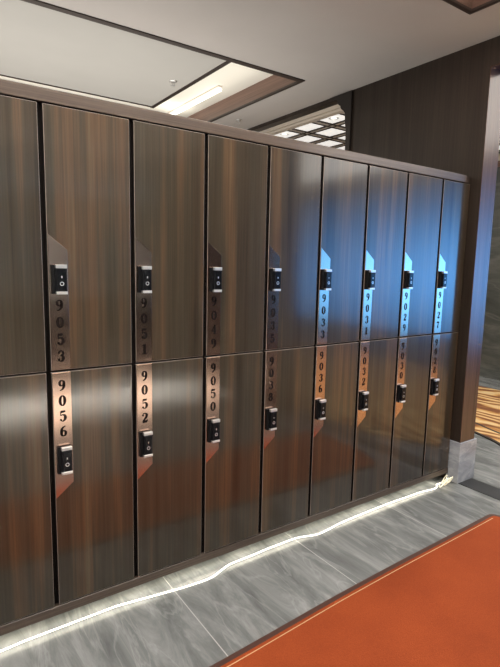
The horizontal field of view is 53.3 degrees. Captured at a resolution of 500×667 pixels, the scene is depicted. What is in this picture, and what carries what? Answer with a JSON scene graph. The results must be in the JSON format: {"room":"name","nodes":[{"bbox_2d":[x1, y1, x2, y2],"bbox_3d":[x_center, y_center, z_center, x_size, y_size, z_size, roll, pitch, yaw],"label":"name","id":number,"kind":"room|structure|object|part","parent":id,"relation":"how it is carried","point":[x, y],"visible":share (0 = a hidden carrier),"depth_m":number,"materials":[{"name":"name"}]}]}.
{"room":"changing room","nodes":[
{"label":"changing room","id":0,"kind":"room"},
{"bbox_2d":[0,62,272,116],"bbox_3d":[-1.536,-1.944,1.730,6.770,0.050,11.000,-4,10,-34],"label":"ceiling","id":1,"kind":"structure","parent":0,"point":[233,78],"depth_m":4.67,"materials":[{"name":"white paint"}]},
{"bbox_2d":[168,85,221,114],"bbox_3d":[-0.615,-2.334,5.080,0.040,0.052,1.200,-4,10,-34],"label":"linear light","id":2,"kind":"object","parent":1,"relation":"attached to","point":[217,89],"visible":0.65,"depth_m":4.92,"materials":[{"name":"white plastic"}]},
{"bbox_2d":[188,75,295,120],"bbox_3d":[-2.513,-2.070,3.244,5.714,0.152,2.119,-4,10,-34],"label":"trim","id":3,"kind":"structure","parent":1,"relation":"attached to","point":[272,83],"depth_m":4.69,"materials":[{"name":"brown wood"}]},
{"bbox_2d":[456,0,490,8],"bbox_3d":[-0.392,-1.614,0.261,5.774,0.152,2.454,-4,10,-34],"label":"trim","id":4,"kind":"structure","parent":1,"relation":"attached to","point":[471,4],"depth_m":2.85,"materials":[{"name":"brown wood"}]},
{"bbox_2d":[0,376,499,666],"bbox_3d":[0.498,1.257,2.410,10.500,0.050,13.000,-4,10,-34],"label":"floor","id":5,"kind":"structure","parent":0,"point":[202,624],"depth_m":2.39,"materials":[{"name":"grey stone"}]},
{"bbox_2d":[0,371,55,624],"bbox_3d":[-1.064,0.634,2.097,0.349,1.003,0.478,-4,10,-34],"label":"locker","id":6,"kind":"object","parent":5,"relation":"on","point":[27,575],"visible":0.91,"depth_m":1.96,"materials":[{"name":"black wood"}]},
{"bbox_2d":[0,95,46,375],"bbox_3d":[-1.043,-0.364,1.960,0.349,1.009,0.478,-4,10,-34],"label":"locker","id":7,"kind":"object","parent":6,"relation":"on","point":[23,345],"visible":1,"depth_m":1.84,"materials":[{"name":"black wood"}]},
{"bbox_2d":[47,363,133,603],"bbox_3d":[-0.776,0.613,2.295,0.349,1.003,0.478,-4,10,-34],"label":"locker","id":8,"kind":"object","parent":5,"relation":"on","point":[91,409],"visible":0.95,"depth_m":2.11,"materials":[{"name":"black wood"}]},
{"bbox_3d":[-0.756,0.415,2.018,0.071,0.524,0.002,-4,10,-34],"label":"lock plate","id":9,"kind":"part","parent":8,"relation":"part of","materials":[{"name":"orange metal"}]},
{"bbox_3d":[-0.739,0.516,2.014,0.031,0.081,0.001,-4,10,-34],"label":"panel","id":10,"kind":"part","parent":8,"relation":"part of","materials":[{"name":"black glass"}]},
{"bbox_2d":[38,103,131,370],"bbox_3d":[-0.755,-0.385,2.157,0.349,1.009,0.478,-4,10,-34],"label":"locker","id":11,"kind":"object","parent":8,"relation":"on","point":[85,156],"visible":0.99,"depth_m":1.97,"materials":[{"name":"black wood"}]},
{"bbox_3d":[-0.745,-0.119,1.945,0.071,0.530,0.002,-4,10,-34],"label":"lock plate","id":12,"kind":"part","parent":11,"relation":"part of","materials":[{"name":"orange metal"}]},
{"bbox_3d":[-0.723,-0.206,1.914,0.031,0.081,0.001,-4,10,-34],"label":"panel","id":13,"kind":"part","parent":11,"relation":"part of","materials":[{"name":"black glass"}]},
{"bbox_2d":[132,356,202,575],"bbox_3d":[-0.489,0.592,2.493,0.349,1.003,0.478,-4,10,-34],"label":"locker","id":14,"kind":"object","parent":5,"relation":"on","point":[166,394],"visible":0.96,"depth_m":2.31,"materials":[{"name":"black wood"}]},
{"bbox_3d":[-0.468,0.394,2.216,0.071,0.524,0.002,-4,10,-34],"label":"lock plate","id":15,"kind":"part","parent":14,"relation":"part of","materials":[{"name":"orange metal"}]},
{"bbox_3d":[-0.451,0.495,2.212,0.031,0.081,0.001,-4,10,-34],"label":"panel","id":16,"kind":"part","parent":14,"relation":"part of","materials":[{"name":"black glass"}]},
{"bbox_2d":[129,120,204,362],"bbox_3d":[-0.467,-0.406,2.355,0.349,1.009,0.478,-4,10,-34],"label":"locker","id":17,"kind":"object","parent":14,"relation":"on","point":[167,163],"visible":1,"depth_m":2.17,"materials":[{"name":"black wood"}]},
{"bbox_3d":[-0.457,-0.140,2.143,0.071,0.530,0.002,-4,10,-34],"label":"lock plate","id":18,"kind":"part","parent":17,"relation":"part of","materials":[{"name":"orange metal"}]},
{"bbox_3d":[-0.435,-0.227,2.112,0.031,0.081,0.001,-4,10,-34],"label":"panel","id":19,"kind":"part","parent":17,"relation":"part of","materials":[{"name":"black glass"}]},
{"bbox_2d":[0,467,447,635],"bbox_3d":[0.045,1.097,2.962,3.117,0.097,0.448,-4,10,-34],"label":"plinth","id":20,"kind":"object","parent":5,"relation":"on","point":[57,609],"visible":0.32,"depth_m":2.46,"materials":[{"name":"brown wood"}]},
{"bbox_2d":[0,475,452,651],"bbox_3d":[0.185,1.141,2.742,3.094,0.076,0.067,-4,10,-34],"label":"light strip","id":21,"kind":"object","parent":5,"relation":"on","point":[445,480],"visible":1,"depth_m":2.44,"materials":[{"name":"white plastic"}]},
{"bbox_2d":[201,350,262,552],"bbox_3d":[-0.201,0.571,2.691,0.349,1.003,0.478,-4,10,-34],"label":"locker","id":22,"kind":"object","parent":5,"relation":"on","point":[231,382],"visible":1,"depth_m":2.51,"materials":[{"name":"black wood"}]},
{"bbox_3d":[-0.180,0.372,2.414,0.071,0.524,0.002,-4,10,-34],"label":"lock plate","id":23,"kind":"part","parent":22,"relation":"part of","materials":[{"name":"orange metal"}]},
{"bbox_3d":[-0.163,0.474,2.409,0.031,0.081,0.001,-4,10,-34],"label":"panel","id":24,"kind":"part","parent":22,"relation":"part of","materials":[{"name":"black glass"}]},
{"bbox_2d":[203,135,267,355],"bbox_3d":[-0.179,-0.427,2.553,0.349,1.009,0.478,-4,10,-34],"label":"locker","id":25,"kind":"object","parent":22,"relation":"on","point":[235,171],"visible":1,"depth_m":2.37,"materials":[{"name":"black wood"}]},
{"bbox_3d":[-0.169,-0.161,2.341,0.071,0.530,0.002,-4,10,-34],"label":"lock plate","id":26,"kind":"part","parent":25,"relation":"part of","materials":[{"name":"orange metal"}]},
{"bbox_3d":[-0.147,-0.248,2.310,0.031,0.081,0.001,-4,10,-34],"label":"panel","id":27,"kind":"part","parent":25,"relation":"part of","materials":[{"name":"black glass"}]},
{"bbox_2d":[258,345,313,532],"bbox_3d":[0.087,0.549,2.889,0.349,1.003,0.478,-4,10,-34],"label":"locker","id":28,"kind":"object","parent":5,"relation":"on","point":[287,373],"visible":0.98,"depth_m":2.70,"materials":[{"name":"black wood"}]},
{"bbox_3d":[0.108,0.351,2.612,0.071,0.524,0.002,-4,10,-34],"label":"lock plate","id":29,"kind":"part","parent":28,"relation":"part of","materials":[{"name":"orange metal"}]},
{"bbox_3d":[0.125,0.453,2.607,0.031,0.081,0.001,-4,10,-34],"label":"panel","id":30,"kind":"part","parent":28,"relation":"part of","materials":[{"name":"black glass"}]},
{"bbox_2d":[263,146,321,349],"bbox_3d":[0.109,-0.448,2.751,0.349,1.009,0.478,-4,10,-34],"label":"locker","id":31,"kind":"object","parent":28,"relation":"on","point":[293,177],"visible":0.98,"depth_m":2.57,"materials":[{"name":"black wood"}]},
{"bbox_3d":[0.119,-0.182,2.539,0.071,0.530,0.002,-4,10,-34],"label":"lock plate","id":32,"kind":"part","parent":31,"relation":"part of","materials":[{"name":"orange metal"}]},
{"bbox_3d":[0.141,-0.269,2.508,0.031,0.081,0.001,-4,10,-34],"label":"panel","id":33,"kind":"part","parent":31,"relation":"part of","materials":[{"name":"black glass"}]},
{"bbox_2d":[307,341,357,514],"bbox_3d":[0.375,0.528,3.087,0.349,1.003,0.478,-4,10,-34],"label":"locker","id":34,"kind":"object","parent":5,"relation":"on","point":[334,364],"visible":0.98,"depth_m":2.90,"materials":[{"name":"black wood"}]},
{"bbox_3d":[0.396,0.330,2.810,0.071,0.524,0.002,-4,10,-34],"label":"lock plate","id":35,"kind":"part","parent":34,"relation":"part of","materials":[{"name":"orange metal"}]},
{"bbox_3d":[0.413,0.432,2.805,0.031,0.081,0.001,-4,10,-34],"label":"panel","id":36,"kind":"part","parent":34,"relation":"part of","materials":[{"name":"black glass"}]},
{"bbox_2d":[314,157,367,344],"bbox_3d":[0.397,-0.469,2.949,0.349,1.009,0.478,-4,10,-34],"label":"locker","id":37,"kind":"object","parent":34,"relation":"on","point":[343,184],"visible":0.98,"depth_m":2.77,"materials":[{"name":"black wood"}]},
{"bbox_3d":[0.407,-0.203,2.737,0.071,0.530,0.002,-4,10,-34],"label":"lock plate","id":38,"kind":"part","parent":37,"relation":"part of","materials":[{"name":"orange metal"}]},
{"bbox_3d":[0.428,-0.290,2.706,0.031,0.081,0.001,-4,10,-34],"label":"panel","id":39,"kind":"part","parent":37,"relation":"part of","materials":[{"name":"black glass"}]},
{"bbox_2d":[209,514,499,666],"bbox_3d":[-0.685,1.380,1.111,6.270,0.011,0.882,-4,10,-34],"label":"carpet","id":40,"kind":"object","parent":5,"relation":"on","point":[438,605],"visible":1,"depth_m":2.19,"materials":[{"name":"orange carpet"}]},
{"bbox_2d":[350,337,396,500],"bbox_3d":[0.663,0.507,3.284,0.349,1.003,0.478,-4,10,-34],"label":"locker","id":41,"kind":"object","parent":5,"relation":"on","point":[376,363],"visible":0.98,"depth_m":3.10,"materials":[{"name":"black wood"}]},
{"bbox_3d":[0.683,0.309,3.008,0.071,0.524,0.002,-4,10,-34],"label":"lock plate","id":42,"kind":"part","parent":41,"relation":"part of","materials":[{"name":"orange metal"}]},
{"bbox_3d":[0.701,0.411,3.003,0.031,0.081,0.001,-4,10,-34],"label":"panel","id":43,"kind":"part","parent":41,"relation":"part of","materials":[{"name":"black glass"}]},
{"bbox_2d":[359,165,407,340],"bbox_3d":[0.684,-0.490,3.147,0.349,1.009,0.478,-4,10,-34],"label":"locker","id":44,"kind":"object","parent":41,"relation":"on","point":[386,189],"visible":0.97,"depth_m":2.96,"materials":[{"name":"black wood"}]},
{"bbox_3d":[0.695,-0.224,2.934,0.071,0.530,0.002,-4,10,-34],"label":"lock plate","id":45,"kind":"part","parent":44,"relation":"part of","materials":[{"name":"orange metal"}]},
{"bbox_3d":[0.716,-0.311,2.904,0.031,0.081,0.001,-4,10,-34],"label":"panel","id":46,"kind":"part","parent":44,"relation":"part of","materials":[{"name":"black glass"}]},
{"bbox_2d":[388,334,431,486],"bbox_3d":[0.951,0.486,3.482,0.349,1.003,0.478,-4,10,-34],"label":"locker","id":47,"kind":"object","parent":5,"relation":"on","point":[413,352],"visible":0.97,"depth_m":3.30,"materials":[{"name":"black wood"}]},
{"bbox_3d":[0.971,0.288,3.206,0.071,0.524,0.002,-4,10,-34],"label":"lock plate","id":48,"kind":"part","parent":47,"relation":"part of","materials":[{"name":"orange metal"}]},
{"bbox_3d":[0.989,0.390,3.201,0.031,0.081,0.001,-4,10,-34],"label":"panel","id":49,"kind":"part","parent":47,"relation":"part of","materials":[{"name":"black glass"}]},
{"bbox_2d":[397,173,442,336],"bbox_3d":[0.972,-0.511,3.345,0.349,1.009,0.478,-4,10,-34],"label":"locker","id":50,"kind":"object","parent":47,"relation":"on","point":[423,193],"visible":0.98,"depth_m":3.16,"materials":[{"name":"black wood"}]},
{"bbox_3d":[0.983,-0.245,3.132,0.071,0.530,0.002,-4,10,-34],"label":"lock plate","id":51,"kind":"part","parent":50,"relation":"part of","materials":[{"name":"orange metal"}]},
{"bbox_3d":[1.004,-0.332,3.102,0.031,0.081,0.001,-4,10,-34],"label":"panel","id":52,"kind":"part","parent":50,"relation":"part of","materials":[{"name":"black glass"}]},
{"bbox_2d":[422,331,457,474],"bbox_3d":[1.221,0.467,3.668,0.306,1.003,0.478,-4,10,-34],"label":"locker","id":53,"kind":"object","parent":5,"relation":"on","point":[443,351],"visible":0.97,"depth_m":3.49,"materials":[{"name":"black wood"}]},
{"bbox_3d":[1.259,0.267,3.404,0.071,0.524,0.002,-4,10,-34],"label":"lock plate","id":54,"kind":"part","parent":53,"relation":"part of","materials":[{"name":"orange metal"}]},
{"bbox_2d":[432,180,469,332],"bbox_3d":[1.242,-0.531,3.531,0.306,1.009,0.478,-4,10,-34],"label":"locker","id":55,"kind":"object","parent":53,"relation":"on","point":[455,195],"visible":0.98,"depth_m":3.35,"materials":[{"name":"black wood"}]},
{"bbox_3d":[1.271,-0.266,3.330,0.071,0.530,0.002,-4,10,-34],"label":"lock plate","id":56,"kind":"part","parent":55,"relation":"part of","materials":[{"name":"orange metal"}]},
{"bbox_3d":[1.292,-0.353,3.300,0.031,0.081,0.001,-4,10,-34],"label":"panel","id":57,"kind":"part","parent":55,"relation":"part of","materials":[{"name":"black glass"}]},
{"bbox_2d":[459,478,499,499],"bbox_3d":[2.127,1.201,2.876,0.168,0.004,1.921,-4,10,-34],"label":"trim","id":58,"kind":"structure","parent":5,"relation":"in","point":[471,483],"depth_m":3.54,"materials":[{"name":"black stone"}]},
{"bbox_2d":[475,386,499,445],"bbox_3d":[3.796,1.133,3.596,3.317,0.012,10.812,-4,10,-34],"label":"patterned carpet","id":59,"kind":"object","parent":5,"relation":"on","point":[487,423],"visible":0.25,"depth_m":5.32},
{"bbox_2d":[0,0,499,129],"bbox_3d":[-1.539,-1.785,1.752,6.770,0.030,11.000,-4,10,-34],"label":"ceiling","id":60,"kind":"structure","parent":0,"point":[337,47],"depth_m":3.35,"materials":[{"name":"paint"}]},
{"bbox_2d":[0,61,230,107],"bbox_3d":[-2.595,-1.954,2.814,5.015,0.041,1.400,-4,10,-34],"label":"trim","id":61,"kind":"structure","parent":60,"relation":"attached to","point":[225,63],"depth_m":4.24,"materials":[{"name":"brown"}]},
{"bbox_2d":[21,0,304,121],"bbox_3d":[-2.514,-1.997,3.254,5.722,0.014,2.127,-4,10,-34],"label":"trim","id":62,"kind":"structure","parent":60,"relation":"attached to","point":[36,2],"depth_m":3.43,"materials":[{"name":"brown"}]},
{"bbox_2d":[169,80,176,86],"bbox_3d":[-0.632,-2.054,4.090,0.064,0.038,0.064,-4,10,-34],"label":"sprinkler","id":63,"kind":"object","parent":60,"relation":"attached to","point":[170,81],"visible":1,"depth_m":4.07,"materials":[{"name":"white metal"}]},
{"bbox_2d":[443,0,499,14],"bbox_3d":[-0.394,-1.541,0.271,5.782,0.014,2.462,-4,10,-34],"label":"trim","id":64,"kind":"structure","parent":60,"relation":"attached to","point":[464,8],"depth_m":2.81,"materials":[{"name":"brown"}]},
{"bbox_2d":[247,36,499,478],"bbox_3d":[1.853,-0.424,3.099,0.170,3.150,13.000,-4,10,-34],"label":"wall","id":65,"kind":"structure","parent":0,"point":[432,114],"depth_m":3.56,"materials":[{"name":"brown wood"}]},
{"bbox_2d":[0,79,466,182],"bbox_3d":[0.068,-0.972,2.658,3.060,0.048,0.454,-4,10,-34],"label":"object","id":66,"kind":"structure","parent":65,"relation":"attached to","point":[8,88],"depth_m":2.18,"materials":[{"name":"brown wood"}]},
{"bbox_2d":[260,104,343,134],"bbox_3d":[0.288,-2.276,5.406,0.253,0.178,2.600,-4,10,-34],"label":"trim","id":67,"kind":"structure","parent":65,"relation":"attached to","point":[333,110],"depth_m":4.98,"materials":[{"name":"beige paint"}]},
{"bbox_2d":[330,90,352,150],"bbox_3d":[0.774,-0.573,4.520,0.060,3.012,0.265,-4,10,-34],"label":"trim","id":68,"kind":"structure","parent":65,"relation":"attached to","point":[345,100],"depth_m":4.25,"materials":[{"name":"brown wood"}]},
{"bbox_2d":[446,438,476,483],"bbox_3d":[1.561,0.926,3.681,0.210,0.305,0.098,-4,10,-34],"label":"baseboard","id":69,"kind":"structure","parent":65,"relation":"attached to","point":[461,459],"depth_m":3.63,"materials":[{"name":"grey stone"}]},
{"bbox_2d":[460,66,499,442],"bbox_3d":[1.606,-0.477,3.453,0.174,2.548,0.006,-4,10,-34],"label":"trim","id":70,"kind":"structure","parent":65,"relation":"attached to","point":[492,127],"depth_m":3.44,"materials":[{"name":"brown wood"}]},
{"bbox_2d":[491,63,499,70],"bbox_3d":[2.183,-1.616,2.491,0.174,0.008,1.931,-4,10,-34],"label":"trim","id":71,"kind":"structure","parent":65,"relation":"attached to","point":[496,66],"depth_m":3.22,"materials":[{"name":"brown wood"}]},
{"bbox_2d":[275,114,499,149],"bbox_3d":[1.034,-2.633,7.354,3.560,0.050,4.600,-4,10,-34],"label":"ceiling","id":72,"kind":"structure","parent":0,"point":[329,132],"depth_m":6.04,"materials":[{"name":"white"}]},
{"bbox_2d":[288,112,499,153],"bbox_3d":[1.062,-2.603,7.378,3.290,0.012,4.600,-4,10,-34],"label":"trim","id":73,"kind":"structure","parent":72,"relation":"attached to","point":[330,124],"depth_m":6.03,"materials":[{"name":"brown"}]},
{"bbox_2d":[479,167,499,379],"bbox_3d":[4.808,-0.541,5.146,0.100,2.950,13.000,-4,10,-34],"label":"wall","id":74,"kind":"structure","parent":0,"point":[490,354],"depth_m":7.05,"materials":[{"name":"wood"}]}
]}

